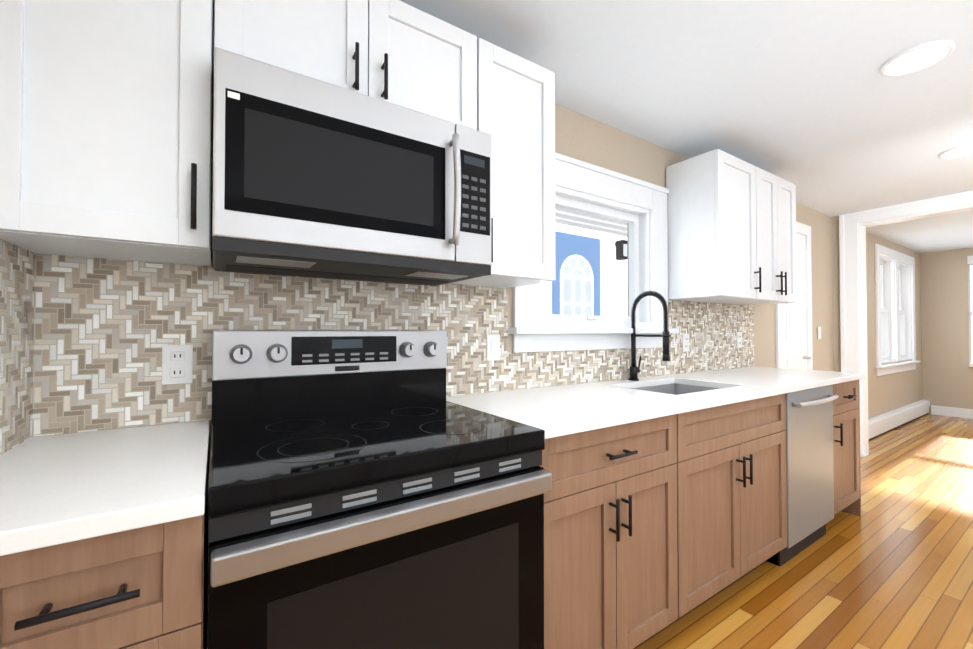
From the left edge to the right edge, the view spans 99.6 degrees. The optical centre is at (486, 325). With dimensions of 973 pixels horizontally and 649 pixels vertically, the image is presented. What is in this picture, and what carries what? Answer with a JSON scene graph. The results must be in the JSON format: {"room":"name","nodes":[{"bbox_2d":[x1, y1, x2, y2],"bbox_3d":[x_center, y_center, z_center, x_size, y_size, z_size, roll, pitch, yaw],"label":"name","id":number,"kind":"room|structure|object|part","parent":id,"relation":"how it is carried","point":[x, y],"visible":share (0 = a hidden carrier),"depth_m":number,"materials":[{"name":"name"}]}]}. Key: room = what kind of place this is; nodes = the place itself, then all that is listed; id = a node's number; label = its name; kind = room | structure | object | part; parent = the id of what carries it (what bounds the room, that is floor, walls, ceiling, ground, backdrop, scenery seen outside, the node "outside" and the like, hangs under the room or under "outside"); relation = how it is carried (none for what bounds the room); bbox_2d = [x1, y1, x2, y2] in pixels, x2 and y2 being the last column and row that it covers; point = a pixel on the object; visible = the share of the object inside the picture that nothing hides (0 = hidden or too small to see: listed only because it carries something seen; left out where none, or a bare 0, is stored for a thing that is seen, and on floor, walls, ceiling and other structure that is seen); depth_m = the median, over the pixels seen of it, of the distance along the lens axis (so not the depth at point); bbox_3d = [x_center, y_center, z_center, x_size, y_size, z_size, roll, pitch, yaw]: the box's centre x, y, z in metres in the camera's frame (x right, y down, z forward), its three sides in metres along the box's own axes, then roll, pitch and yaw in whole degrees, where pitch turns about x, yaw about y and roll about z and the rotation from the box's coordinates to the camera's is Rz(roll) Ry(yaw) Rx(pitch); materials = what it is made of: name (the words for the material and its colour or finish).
{"room":"kitchen","nodes":[
{"label":"kitchen","id":0,"kind":"room"},
{"bbox_2d":[36,50,921,458],"bbox_3d":[2.534,0.072,3.574,9.350,2.320,0.160,1,-1,-33],"label":"wall","id":1,"kind":"structure","parent":0,"point":[588,140],"depth_m":3.80,"materials":[{"name":"paint"}]},
{"bbox_2d":[0,0,213,265],"bbox_3d":[-0.898,-0.595,1.006,0.377,0.820,0.354,1,-1,-33],"label":"upper cabinet","id":2,"kind":"object","parent":1,"relation":"attached to","point":[106,129],"visible":1,"depth_m":0.90,"materials":[{"name":"white wood"}]},
{"bbox_2d":[213,0,476,129],"bbox_3d":[-0.423,-0.813,1.323,0.756,0.375,0.354,1,-1,-33],"label":"upper cabinet","id":3,"kind":"object","parent":1,"relation":"attached to","point":[399,53],"visible":0.58,"depth_m":1.20,"materials":[{"name":"white wood"}]},
{"bbox_2d":[212,47,490,285],"bbox_3d":[-0.394,-0.393,1.272,0.752,0.459,0.460,1,-1,-33],"label":"microwave","id":4,"kind":"object","parent":3,"relation":"attached to","point":[314,178],"visible":1,"depth_m":1.08,"materials":[{"name":"silver metal"}]},
{"bbox_2d":[0,123,753,454],"bbox_3d":[0.643,-0.160,1.806,3.845,0.906,0.720,1,-1,-33],"label":"tile backsplash","id":5,"kind":"structure","parent":1,"relation":"attached to","point":[82,339],"depth_m":1.22,"materials":[{"name":"tile"}]},
{"bbox_2d":[162,345,192,384],"bbox_3d":[-0.904,0.113,1.202,0.072,0.115,0.008,1,-1,-33],"label":"electrical outlet","id":6,"kind":"object","parent":5,"relation":"attached to","point":[177,364],"visible":1,"depth_m":1.20,"materials":[{"name":"white plastic"}]},
{"bbox_2d":[487,335,499,360],"bbox_3d":[0.032,0.097,1.818,0.072,0.115,0.008,1,-1,-33],"label":"light switch","id":7,"kind":"object","parent":5,"relation":"attached to","point":[493,347],"visible":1,"depth_m":1.81,"materials":[{"name":"white plastic"}]},
{"bbox_2d":[682,334,688,351],"bbox_3d":[1.285,0.109,2.643,0.072,0.115,0.008,1,-1,-33],"label":"electrical outlet","id":8,"kind":"object","parent":5,"relation":"attached to","point":[685,342],"visible":1,"depth_m":2.64,"materials":[{"name":"white plastic"}]},
{"bbox_2d":[737,332,741,347],"bbox_3d":[1.861,0.104,3.022,0.072,0.115,0.008,1,-1,-33],"label":"electrical outlet","id":9,"kind":"object","parent":5,"relation":"attached to","point":[739,339],"visible":1,"depth_m":3.02,"materials":[{"name":"white plastic"}]},
{"bbox_2d":[449,38,554,287],"bbox_3d":[0.045,-0.586,1.627,0.358,0.820,0.354,1,-1,-33],"label":"upper cabinet","id":10,"kind":"object","parent":1,"relation":"attached to","point":[515,106],"visible":0.71,"depth_m":1.52,"materials":[{"name":"white wood"}]},
{"bbox_2d":[508,152,678,352],"bbox_3d":[0.595,-0.359,2.241,1.240,0.975,0.205,1,-1,-33],"label":"window","id":11,"kind":"structure","parent":1,"relation":"in","point":[532,329],"depth_m":2.26,"materials":[{"name":"white wood"}]},
{"bbox_2d":[666,149,760,301],"bbox_3d":[1.395,-0.573,2.515,0.443,0.820,0.354,1,-1,-33],"label":"upper cabinet","id":12,"kind":"object","parent":1,"relation":"attached to","point":[711,205],"visible":1,"depth_m":2.40,"materials":[{"name":"white wood"}]},
{"bbox_2d":[710,167,796,304],"bbox_3d":[1.824,-0.569,2.797,0.579,0.820,0.354,1,-1,-33],"label":"upper cabinet","id":13,"kind":"object","parent":1,"relation":"attached to","point":[776,228],"visible":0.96,"depth_m":2.67,"materials":[{"name":"white wood"}]},
{"bbox_2d":[775,221,812,369],"bbox_3d":[2.674,0.162,3.533,0.700,2.140,0.060,1,-1,-33],"label":"door","id":14,"kind":"structure","parent":1,"relation":"attached to","point":[793,336],"depth_m":3.61,"materials":[{"name":"white wood"}]},
{"bbox_2d":[817,327,820,338],"bbox_3d":[3.123,0.066,3.853,0.072,0.115,0.008,1,-1,-33],"label":"light switch","id":15,"kind":"object","parent":1,"relation":"attached to","point":[819,332],"visible":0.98,"depth_m":3.84,"materials":[{"name":"white plastic"}]},
{"bbox_2d":[875,244,920,375],"bbox_3d":[5.232,-0.178,5.298,1.730,1.550,0.190,1,-1,-33],"label":"window","id":16,"kind":"structure","parent":1,"relation":"in","point":[895,307],"depth_m":5.27,"materials":[{"name":"white wood"}]},
{"bbox_2d":[868,399,929,439],"bbox_3d":[4.968,1.148,5.014,3.277,0.210,0.078,1,-1,-33],"label":"baseboard heater","id":17,"kind":"object","parent":1,"relation":"attached to","point":[881,424],"visible":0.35,"depth_m":5.00,"materials":[{"name":"grey metal"}]},
{"bbox_2d":[400,0,972,252],"bbox_3d":[3.512,-1.159,2.104,9.350,0.100,3.800,1,-1,-33],"label":"ceiling","id":18,"kind":"structure","parent":0,"point":[815,107],"depth_m":1.89,"materials":[{"name":"white paint"}]},
{"bbox_2d":[880,40,954,76],"bbox_3d":[1.789,-1.111,1.712,0.217,0.024,0.217,1,-1,-33],"label":"recessed light","id":19,"kind":"object","parent":18,"relation":"in","point":[917,58],"visible":1,"depth_m":1.70,"materials":[{"name":"white"}]},
{"bbox_2d":[938,143,972,158],"bbox_3d":[2.992,-1.098,2.575,0.217,0.024,0.217,1,-1,-33],"label":"recessed light","id":20,"kind":"object","parent":18,"relation":"in","point":[960,151],"visible":0.92,"depth_m":2.60,"materials":[{"name":"white"}]},
{"bbox_2d":[635,414,972,648],"bbox_3d":[3.512,1.261,2.069,9.350,0.100,3.800,1,-1,-33],"label":"floor","id":21,"kind":"structure","parent":0,"point":[891,567],"depth_m":1.98,"materials":[{"name":"brown wood"}]},
{"bbox_2d":[0,450,208,648],"bbox_3d":[-0.767,0.753,0.869,0.286,0.881,0.698,1,-1,-33],"label":"base cabinet","id":22,"kind":"object","parent":21,"relation":"on","point":[143,588],"visible":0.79,"depth_m":0.63,"materials":[{"name":"brown wood"}]},
{"bbox_2d":[0,420,209,555],"bbox_3d":[-0.806,0.295,0.854,0.377,0.032,0.694,1,-1,-33],"label":"countertop","id":23,"kind":"structure","parent":22,"relation":"on","point":[61,488],"depth_m":0.73,"materials":[{"name":"white stone"}]},
{"bbox_2d":[207,330,551,648],"bbox_3d":[-0.324,0.605,1.152,0.754,1.185,0.681,1,-1,-33],"label":"range","id":24,"kind":"object","parent":21,"relation":"on","point":[371,489],"visible":1,"depth_m":0.95,"materials":[{"name":"silver metal"}]},
{"bbox_2d":[540,414,677,648],"bbox_3d":[0.265,0.763,1.576,0.690,0.881,0.650,1,-1,-33],"label":"base cabinet","id":25,"kind":"object","parent":21,"relation":"on","point":[610,547],"visible":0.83,"depth_m":1.32,"materials":[{"name":"brown wood"}]},
{"bbox_2d":[656,393,786,634],"bbox_3d":[0.944,0.769,2.023,0.930,0.881,0.650,1,-1,-33],"label":"base cabinet","id":26,"kind":"object","parent":21,"relation":"on","point":[731,498],"visible":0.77,"depth_m":1.74,"materials":[{"name":"brown wood"}]},
{"bbox_2d":[446,366,864,438],"bbox_3d":[1.107,0.416,2.142,2.713,0.236,0.642,1,-1,-33],"label":"countertop","id":27,"kind":"structure","parent":26,"relation":"on","point":[555,411],"depth_m":1.69,"materials":[{"name":"white stone"}]},
{"bbox_2d":[628,291,670,380],"bbox_3d":[0.872,0.056,2.185,0.083,0.483,0.248,1,-1,-33],"label":"faucet","id":28,"kind":"object","parent":27,"relation":"on","point":[635,370],"visible":0.96,"depth_m":2.20,"materials":[{"name":"black metal"}]},
{"bbox_2d":[766,385,838,565],"bbox_3d":[1.600,0.777,2.432,0.606,0.877,0.664,1,-1,-33],"label":"dishwasher","id":29,"kind":"object","parent":21,"relation":"on","point":[809,465],"visible":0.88,"depth_m":2.17,"materials":[{"name":"grey metal"}]},
{"bbox_2d":[833,380,860,516],"bbox_3d":[2.044,0.780,2.747,0.472,0.881,0.650,1,-1,-33],"label":"base cabinet","id":30,"kind":"object","parent":21,"relation":"on","point":[846,447],"depth_m":2.53,"materials":[{"name":"brown wood"}]},
{"bbox_3d":[2.224,0.782,2.888,0.016,0.881,0.612,1,-1,-33],"label":"base cabinet end panel","id":31,"kind":"part","parent":30,"relation":"part of","materials":[{"name":"brown wood"}]},
{"bbox_2d":[832,209,942,414],"bbox_3d":[4.427,0.559,2.681,0.140,3.320,3.400,1,-1,-33],"label":"wall","id":32,"kind":"structure","parent":0,"point":[836,298],"depth_m":4.05,"materials":[{"name":"paint"}]},
{"bbox_2d":[839,190,972,456],"bbox_3d":[4.286,0.063,2.895,0.192,2.318,2.770,1,-1,-33],"label":"door frame","id":33,"kind":"structure","parent":32,"relation":"attached to","point":[853,285],"depth_m":3.91,"materials":[{"name":"white wood"}]},
{"bbox_2d":[920,248,972,413],"bbox_3d":[7.317,0.087,4.590,0.160,2.320,3.400,1,-1,-33],"label":"wall","id":34,"kind":"structure","parent":0,"point":[947,375],"depth_m":5.76,"materials":[{"name":"paint"}]},
{"bbox_2d":[931,405,972,418],"bbox_3d":[7.264,1.181,4.494,0.015,0.130,3.305,1,-1,-33],"label":"baseboard","id":35,"kind":"structure","parent":34,"relation":"attached to","point":[952,412],"depth_m":5.69,"materials":[{"name":"white wood"}]},
{"bbox_2d":[967,256,972,366],"bbox_3d":[7.027,-0.206,4.918,0.150,1.505,1.640,1,-1,-33],"label":"window","id":36,"kind":"structure","parent":34,"relation":"in","point":[969,259],"depth_m":5.58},
{"label":"outside","id":37,"kind":"structure","parent":0,"visible":0},
{"bbox_2d":[540,207,627,316],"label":"window","id":38,"kind":"structure","parent":37,"point":[591,275],"depth_m":5.77,"materials":[{"name":"multicoloured"}]}
]}

